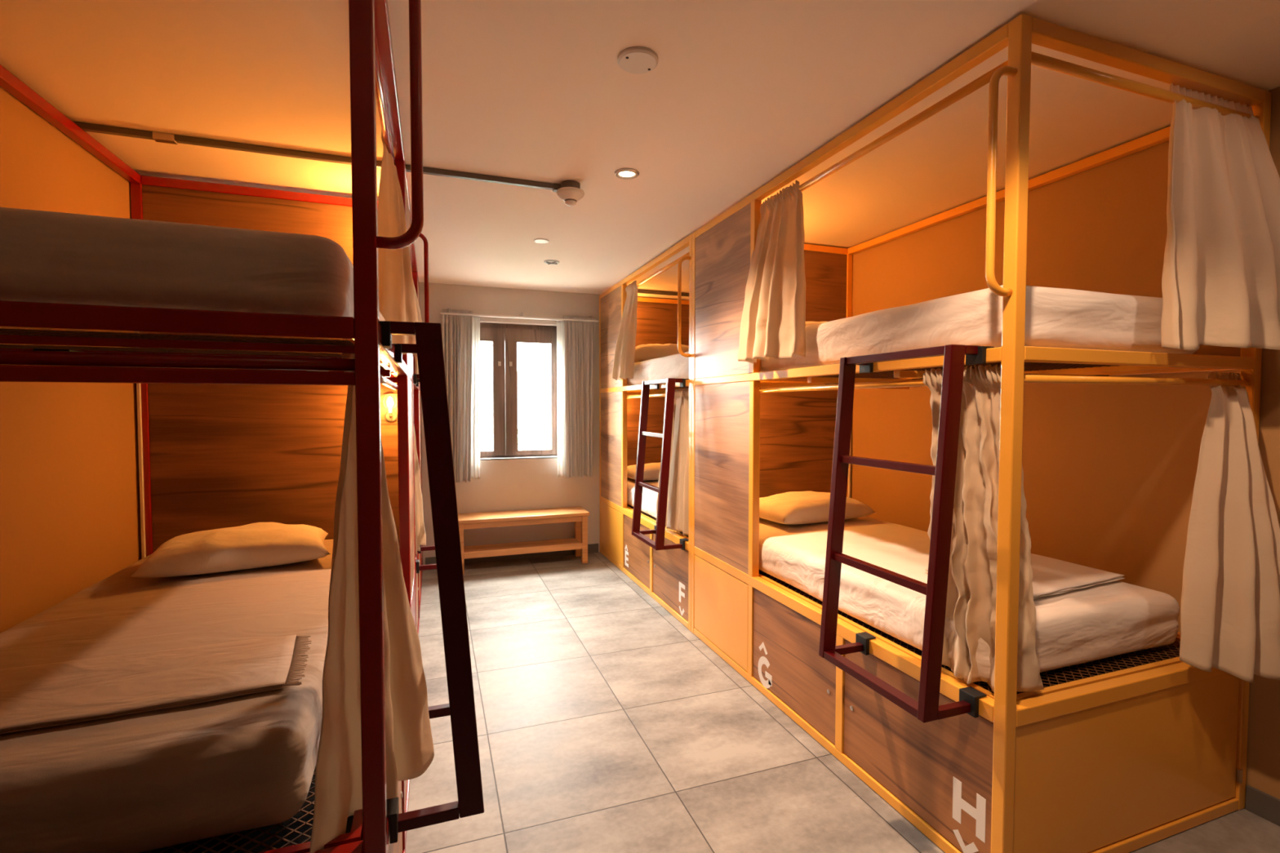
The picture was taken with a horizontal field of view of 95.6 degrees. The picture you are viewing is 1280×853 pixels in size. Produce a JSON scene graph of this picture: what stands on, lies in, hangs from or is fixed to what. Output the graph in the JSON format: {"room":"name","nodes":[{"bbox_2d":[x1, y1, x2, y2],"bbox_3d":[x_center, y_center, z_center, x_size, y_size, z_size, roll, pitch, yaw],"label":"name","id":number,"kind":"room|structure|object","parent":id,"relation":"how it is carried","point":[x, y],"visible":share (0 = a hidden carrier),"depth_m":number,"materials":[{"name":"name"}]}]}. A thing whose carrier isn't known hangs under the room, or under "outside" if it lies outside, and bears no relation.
{"room":"dormitory","nodes":[
{"label":"dormitory","id":0,"kind":"room"},
{"bbox_2d":[0,86,141,633],"bbox_3d":[-1.938,0.116,1.553,0.100,2.450,6.820,-1,2,-20],"label":"wall","id":1,"kind":"structure","parent":0,"point":[70,507],"depth_m":2.07,"materials":[{"name":"orange paint"}]},
{"bbox_2d":[517,408,551,449],"bbox_3d":[-1.191,0.032,6.537,0.365,0.451,0.025,-1,2,-20],"label":"window grille","id":2,"kind":"object","parent":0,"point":[524,446],"depth_m":6.54,"materials":[{"name":"grey"}]},
{"bbox_2d":[418,282,684,564],"bbox_3d":[-1.168,-0.016,5.341,3.900,2.450,0.200,-1,2,-20],"label":"wall","id":3,"kind":"structure","parent":0,"point":[520,484],"depth_m":5.26,"materials":[{"name":"paint"}]},
{"bbox_2d":[425,543,598,564],"bbox_3d":[-1.127,1.169,5.284,1.550,0.085,0.012,-1,2,-20],"label":"baseboard","id":4,"kind":"structure","parent":3,"relation":"attached to","point":[592,548],"depth_m":5.29,"materials":[{"name":"grey"}]},
{"bbox_2d":[480,322,557,460],"bbox_3d":[-1.139,-0.320,5.317,0.815,1.232,0.155,-1,2,-20],"label":"window","id":5,"kind":"structure","parent":3,"relation":"in","point":[504,338],"depth_m":5.29,"materials":[{"name":"brown wood"}]},
{"bbox_2d":[440,307,598,322],"bbox_3d":[-1.053,-0.993,5.194,1.390,0.057,0.088,-1,2,-20],"label":"track","id":6,"kind":"object","parent":3,"relation":"attached to","point":[522,317],"visible":0.96,"depth_m":5.15,"materials":[{"name":"white plastic"}]},
{"bbox_2d":[441,309,472,482],"bbox_3d":[-1.566,-0.261,4.994,0.258,1.489,0.062,-1,2,-20],"label":"window curtain","id":7,"kind":"object","parent":6,"relation":"hanging from","point":[457,330],"visible":0.87,"depth_m":5.00,"materials":[{"name":"grey fabric"}]},
{"bbox_2d":[470,316,479,479],"bbox_3d":[-1.442,-0.259,5.079,0.099,1.450,0.044,-1,2,-20],"label":"sheer curtain","id":8,"kind":"object","parent":6,"relation":"hanging from","point":[475,384],"visible":0.98,"depth_m":5.07,"materials":[{"name":"white fabric"}]},
{"bbox_2d":[556,320,565,477],"bbox_3d":[-0.716,-0.263,5.338,0.103,1.459,0.045,-1,2,-20],"label":"sheer curtain","id":9,"kind":"object","parent":6,"relation":"hanging from","point":[560,324],"visible":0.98,"depth_m":5.33,"materials":[{"name":"white fabric"}]},
{"bbox_2d":[563,315,595,478],"bbox_3d":[-0.548,-0.273,5.357,0.307,1.490,0.063,-1,2,-20],"label":"window curtain","id":10,"kind":"object","parent":6,"relation":"hanging from","point":[580,336],"visible":1,"depth_m":5.35,"materials":[{"name":"grey fabric"}]},
{"bbox_2d":[0,0,1279,300],"bbox_3d":[-0.055,-1.172,2.181,4.100,0.080,6.820,-1,2,-20],"label":"ceiling","id":11,"kind":"structure","parent":0,"point":[739,93],"depth_m":1.99,"materials":[{"name":"beige paint"}]},
{"bbox_2d":[72,120,560,192],"bbox_3d":[-1.246,-1.126,2.464,1.844,0.030,0.035,-1,2,-20],"label":"conduit","id":12,"kind":"object","parent":11,"relation":"attached to","point":[162,137],"visible":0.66,"depth_m":2.36,"materials":[{"name":"grey metal"}]},
{"bbox_2d":[533,238,549,243],"bbox_3d":[-0.628,-1.181,3.697,0.096,0.006,0.096,-1,2,-20],"label":"recessed light","id":13,"kind":"object","parent":11,"relation":"attached to","point":[537,240],"visible":1,"depth_m":3.69,"materials":[{"name":"white plastic"}]},
{"bbox_2d":[543,259,559,264],"bbox_3d":[-0.644,-1.196,4.233,0.112,0.014,0.112,-1,2,-20],"label":"recessed light","id":14,"kind":"object","parent":11,"relation":"in","point":[547,261],"visible":1,"depth_m":4.21,"materials":[{"name":"silver metal"}]},
{"bbox_2d":[556,180,584,206],"bbox_3d":[-0.330,-1.099,2.755,0.132,0.104,0.132,-1,2,-20],"label":"smoke detector","id":15,"kind":"object","parent":11,"relation":"attached to","point":[570,191],"visible":1,"depth_m":2.72,"materials":[{"name":"grey plastic"}]},
{"bbox_2d":[614,168,639,179],"bbox_3d":[-0.059,-1.142,2.627,0.112,0.010,0.112,-1,2,-20],"label":"recessed light","id":16,"kind":"object","parent":11,"relation":"in","point":[623,173],"visible":1,"depth_m":2.62,"materials":[{"name":"silver metal"}]},
{"bbox_2d":[617,46,657,74],"bbox_3d":[-0.006,-1.109,1.765,0.124,0.015,0.124,-1,2,-20],"label":"ceiling plate","id":17,"kind":"object","parent":11,"relation":"attached to","point":[635,60],"visible":1,"depth_m":1.75,"materials":[{"name":"white plastic"}]},
{"bbox_2d":[637,288,688,296],"bbox_3d":[0.270,-1.227,5.350,1.058,0.030,0.030,-1,2,-20],"label":"conduit","id":18,"kind":"object","parent":11,"relation":"attached to","point":[643,291],"visible":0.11,"depth_m":5.31,"materials":[{"name":"grey metal"}]},
{"bbox_2d":[405,551,1279,852],"bbox_3d":[-0.038,1.343,2.222,4.100,0.050,6.720,-1,2,-20],"label":"floor","id":19,"kind":"structure","parent":0,"point":[605,724],"depth_m":2.38,"materials":[{"name":"tile"}]},
{"bbox_2d":[0,0,423,852],"bbox_3d":[-1.341,0.117,1.884,1.239,2.424,2.065,-1,2,-20],"label":"bunk bed","id":20,"kind":"object","parent":19,"relation":"on","point":[240,415],"visible":0.56,"depth_m":1.37,"materials":[{"name":"red paint"}]},
{"bbox_2d":[0,538,333,852],"bbox_3d":[-1.444,0.677,1.896,0.962,0.211,1.919,-1,2,-20],"label":"mattress","id":21,"kind":"object","parent":20,"relation":"on","point":[150,780],"visible":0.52,"depth_m":1.16,"materials":[{"name":"beige fabric"}]},
{"bbox_2d":[0,634,311,733],"bbox_3d":[-1.223,0.587,1.307,0.861,0.018,0.365,-1,2,-20],"label":"blanket","id":22,"kind":"object","parent":21,"relation":"on","point":[73,691],"visible":1,"depth_m":1.32,"materials":[{"name":"beige fabric"}]},
{"bbox_2d":[130,522,329,577],"bbox_3d":[-1.620,0.483,2.370,0.620,0.148,0.440,-1,2,-29],"label":"pillow","id":23,"kind":"object","parent":21,"relation":"on","point":[257,544],"visible":1,"depth_m":2.23,"materials":[{"name":"beige fabric"}]},
{"bbox_2d":[0,207,384,320],"bbox_3d":[-1.389,-0.322,1.858,1.068,0.183,1.965,-1,2,-20],"label":"mattress","id":24,"kind":"object","parent":20,"relation":"on","point":[46,256],"visible":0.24,"depth_m":1.03,"materials":[{"name":"beige fabric"}]},
{"bbox_2d":[311,353,433,852],"bbox_3d":[-0.572,0.338,1.269,0.086,0.994,0.381,0,2,9],"label":"curtain","id":25,"kind":"object","parent":20,"relation":"hanging from","point":[337,789],"visible":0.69,"depth_m":1.19,"materials":[{"name":"beige fabric"}]},
{"bbox_2d":[382,391,397,422],"bbox_3d":[-1.254,-0.099,2.916,0.068,0.154,0.102,-1,2,-20],"label":"reading lamp","id":26,"kind":"object","parent":20,"relation":"attached to","point":[390,415],"visible":1,"depth_m":2.90,"materials":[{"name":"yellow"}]},
{"bbox_2d":[387,407,392,413],"bbox_3d":[-1.248,-0.080,2.901,0.026,0.028,0.026,-1,2,-20],"label":"socket","id":27,"kind":"object","parent":26,"relation":"attached to","point":[389,409],"depth_m":2.89,"materials":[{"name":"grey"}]},
{"bbox_2d":[377,128,417,355],"bbox_3d":[-0.934,-0.671,2.214,0.130,0.795,0.265,0,2,-4],"label":"curtain","id":28,"kind":"object","parent":20,"relation":"hanging from","point":[397,300],"visible":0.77,"depth_m":2.17,"materials":[{"name":"beige fabric"}]},
{"bbox_2d":[379,320,484,844],"bbox_3d":[-0.527,0.315,1.445,0.222,1.079,0.506,-1,2,-20],"label":"ladder","id":29,"kind":"object","parent":20,"relation":"attached to","point":[428,348],"visible":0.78,"depth_m":1.24,"materials":[{"name":"brown metal"}]},
{"bbox_2d":[410,211,429,648],"bbox_3d":[-2.035,0.050,3.826,1.239,2.424,2.060,-1,2,-20],"label":"bunk bed","id":30,"kind":"object","parent":19,"relation":"on","point":[416,390],"visible":0.02,"depth_m":4.05,"materials":[{"name":"red paint"}]},
{"bbox_2d":[412,277,422,373],"bbox_3d":[-1.614,-0.750,4.185,0.143,0.776,0.314,0,2,-8],"label":"curtain","id":31,"kind":"object","parent":30,"relation":"hanging from","point":[419,319],"visible":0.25,"depth_m":4.12,"materials":[{"name":"beige fabric"}]},
{"bbox_2d":[413,425,426,555],"bbox_3d":[-1.309,0.250,3.296,0.102,0.959,0.460,0,2,-9],"label":"curtain","id":32,"kind":"object","parent":30,"relation":"hanging from","point":[420,536],"visible":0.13,"depth_m":3.42,"materials":[{"name":"beige fabric"}]},
{"bbox_2d":[413,373,436,573],"bbox_3d":[-1.221,0.247,3.388,0.222,1.079,0.506,-1,2,-20],"label":"ladder","id":33,"kind":"object","parent":30,"relation":"attached to","point":[416,378],"visible":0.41,"depth_m":3.18,"materials":[{"name":"red metal"}]},
{"bbox_2d":[457,506,589,574],"bbox_3d":[-1.035,0.990,5.115,1.135,0.455,0.330,-1,2,-20],"label":"bench","id":34,"kind":"object","parent":19,"relation":"on","point":[579,515],"visible":0.81,"depth_m":5.04,"materials":[{"name":"brown wood"}]},
{"bbox_2d":[463,537,579,552],"bbox_3d":[-1.034,1.057,5.115,1.005,0.020,0.275,-1,2,-20],"label":"shelf","id":35,"kind":"object","parent":34,"relation":"attached to","point":[568,544],"depth_m":5.07,"materials":[{"name":"brown wood"}]},
{"bbox_2d":[599,233,692,631],"bbox_3d":[0.468,0.011,4.707,1.237,2.440,2.082,-1,2,-20],"label":"bunk bed","id":36,"kind":"object","parent":19,"relation":"on","point":[665,575],"visible":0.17,"depth_m":4.96,"materials":[{"name":"orange paint"}]},
{"bbox_2d":[612,280,638,380],"bbox_3d":[-0.136,-0.769,4.721,0.134,0.775,0.366,-1,2,-20],"label":"curtain","id":37,"kind":"object","parent":36,"relation":"hanging from","point":[624,359],"visible":1,"depth_m":4.66,"materials":[{"name":"beige fabric"}]},
{"bbox_2d":[626,477,658,518],"bbox_3d":[0.446,0.582,4.749,0.943,0.202,1.939,-1,2,-20],"label":"mattress","id":38,"kind":"object","parent":36,"relation":"on","point":[649,499],"visible":0.07,"depth_m":4.54,"materials":[{"name":"beige fabric"}]},
{"bbox_2d":[626,462,660,480],"bbox_3d":[0.186,0.398,5.236,0.700,0.147,0.460,-1,2,-22],"label":"pillow","id":39,"kind":"object","parent":38,"relation":"on","point":[651,470],"visible":0.31,"depth_m":5.01,"materials":[{"name":"beige fabric"}]},
{"bbox_2d":[626,351,688,386],"bbox_3d":[0.451,-0.432,4.691,0.948,0.203,1.982,-1,2,-20],"label":"mattress","id":40,"kind":"object","parent":36,"relation":"on","point":[676,366],"visible":0.23,"depth_m":4.14,"materials":[{"name":"beige fabric"}]},
{"bbox_2d":[634,343,688,363],"bbox_3d":[0.205,-0.646,5.206,0.700,0.191,0.460,-1,2,-15],"label":"pillow","id":41,"kind":"object","parent":40,"relation":"on","point":[650,351],"visible":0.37,"depth_m":4.99,"materials":[{"name":"beige fabric"}]},
{"bbox_2d":[631,377,688,550],"bbox_3d":[0.124,0.232,3.844,0.222,1.079,0.506,-1,2,-20],"label":"ladder","id":42,"kind":"object","parent":36,"relation":"attached to","point":[659,530],"visible":0.96,"depth_m":3.65,"materials":[{"name":"red metal"}]},
{"bbox_2d":[655,387,688,535],"bbox_3d":[0.239,0.226,3.833,0.079,0.949,0.455,-1,2,-26],"label":"curtain","id":43,"kind":"object","parent":36,"relation":"hanging from","point":[677,500],"visible":0.77,"depth_m":3.79,"materials":[{"name":"beige fabric"}]},
{"bbox_2d":[690,13,1271,852],"bbox_3d":[1.169,0.079,2.745,1.237,2.440,2.087,-1,2,-20],"label":"bunk bed","id":44,"kind":"object","parent":19,"relation":"on","point":[1127,753],"visible":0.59,"depth_m":1.93,"materials":[{"name":"orange paint"}]},
{"bbox_2d":[738,180,807,364],"bbox_3d":[0.594,-0.691,2.671,0.141,0.787,0.441,-1,2,-20],"label":"curtain","id":45,"kind":"object","parent":44,"relation":"hanging from","point":[774,322],"visible":1,"depth_m":2.60,"materials":[{"name":"beige fabric"}]},
{"bbox_2d":[818,344,994,723],"bbox_3d":[0.826,0.300,1.881,0.222,1.079,0.506,-1,2,-20],"label":"ladder","id":46,"kind":"object","parent":44,"relation":"attached to","point":[927,708],"visible":1,"depth_m":1.70,"materials":[{"name":"red metal"}]},
{"bbox_2d":[759,515,1180,681],"bbox_3d":[1.150,0.651,2.789,0.941,0.201,1.942,-1,2,-20],"label":"mattress","id":47,"kind":"object","parent":44,"relation":"on","point":[1114,618],"visible":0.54,"depth_m":2.09,"materials":[{"name":"beige fabric"}]},
{"bbox_2d":[759,491,875,524],"bbox_3d":[0.954,0.457,3.353,0.660,0.152,0.440,-1,2,-25],"label":"pillow","id":48,"kind":"object","parent":47,"relation":"on","point":[792,508],"visible":0.75,"depth_m":3.19,"materials":[{"name":"beige fabric"}]},
{"bbox_2d":[924,552,1124,597],"bbox_3d":[1.472,0.561,2.219,0.624,0.019,0.384,-1,2,-25],"label":"sheet","id":49,"kind":"object","parent":47,"relation":"on","point":[1048,576],"visible":0.44,"depth_m":2.16,"materials":[{"name":"white fabric"}]},
{"bbox_2d":[760,284,1196,372],"bbox_3d":[1.139,-0.364,2.722,0.924,0.205,1.995,-1,2,-20],"label":"mattress","id":50,"kind":"object","parent":44,"relation":"on","point":[1055,317],"visible":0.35,"depth_m":1.82,"materials":[{"name":"beige fabric"}]},
{"bbox_2d":[806,321,826,325],"bbox_3d":[0.969,-0.541,3.366,0.660,0.121,0.440,-1,2,-22],"label":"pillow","id":51,"kind":"object","parent":50,"relation":"on","point":[808,323],"visible":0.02,"depth_m":3.17,"materials":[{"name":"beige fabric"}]},
{"bbox_2d":[924,363,1040,693],"bbox_3d":[1.057,0.299,1.798,0.213,0.967,0.290,-1,2,-20],"label":"curtain","id":52,"kind":"object","parent":44,"relation":"hanging from","point":[971,602],"visible":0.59,"depth_m":1.75,"materials":[{"name":"beige fabric"}]},
{"bbox_2d":[1160,83,1279,350],"bbox_3d":[1.825,-0.654,1.777,0.544,0.854,0.223,-1,2,-20],"label":"curtain","id":53,"kind":"object","parent":44,"relation":"hanging from","point":[1221,268],"visible":0.98,"depth_m":1.78,"materials":[{"name":"beige fabric"}]},
{"bbox_2d":[1181,371,1279,683],"bbox_3d":[1.897,0.298,1.824,0.406,0.953,0.246,-1,2,-20],"label":"curtain","id":54,"kind":"object","parent":44,"relation":"hanging from","point":[1230,593],"visible":0.99,"depth_m":1.83,"materials":[{"name":"beige fabric"}]},
{"bbox_2d":[850,86,1279,805],"bbox_3d":[1.829,0.069,2.897,0.100,2.450,6.820,-1,2,-20],"label":"wall","id":55,"kind":"structure","parent":0,"point":[1108,473],"depth_m":2.47,"materials":[{"name":"orange paint"}]},
{"bbox_2d":[1244,785,1279,826],"bbox_3d":[2.495,1.322,0.908,0.012,0.085,2.344,-1,2,-20],"label":"baseboard","id":56,"kind":"structure","parent":55,"relation":"attached to","point":[1265,806],"depth_m":1.97,"materials":[{"name":"grey"}]},
{"label":"outside","id":57,"kind":"structure","parent":0,"visible":0},
{"bbox_3d":[-1.587,1.260,7.467,9.000,0.050,3.960,-1,2,-20],"label":"ground","id":58,"kind":"structure","parent":57,"visible":0},
{"bbox_2d":[480,421,493,450],"bbox_3d":[-1.906,0.597,6.788,0.443,1.327,0.432,-1,2,-20],"label":"shrub","id":59,"kind":"object","parent":58,"relation":"on","point":[484,431],"visible":0.09,"depth_m":6.73,"materials":[{"name":"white plant"}]},
{"bbox_2d":[480,369,551,450],"bbox_3d":[-1.908,0.205,8.330,9.000,2.000,0.150,-1,2,-20],"label":"wall","id":60,"kind":"structure","parent":58,"relation":"on","point":[533,387],"depth_m":8.33,"materials":[{"name":"white"}]},
{"bbox_2d":[480,408,493,450],"bbox_3d":[-1.683,0.035,6.362,0.134,0.446,0.025,-1,2,-20],"label":"window grille","id":61,"kind":"object","parent":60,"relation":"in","point":[482,424],"depth_m":6.35,"materials":[{"name":"grey"}]},
{"bbox_2d":[517,417,551,449],"bbox_3d":[-1.254,0.567,6.959,0.628,1.376,0.627,-1,2,-20],"label":"shrub","id":62,"kind":"object","parent":58,"relation":"on","point":[531,436],"visible":0.23,"depth_m":6.85,"materials":[{"name":"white plant"}]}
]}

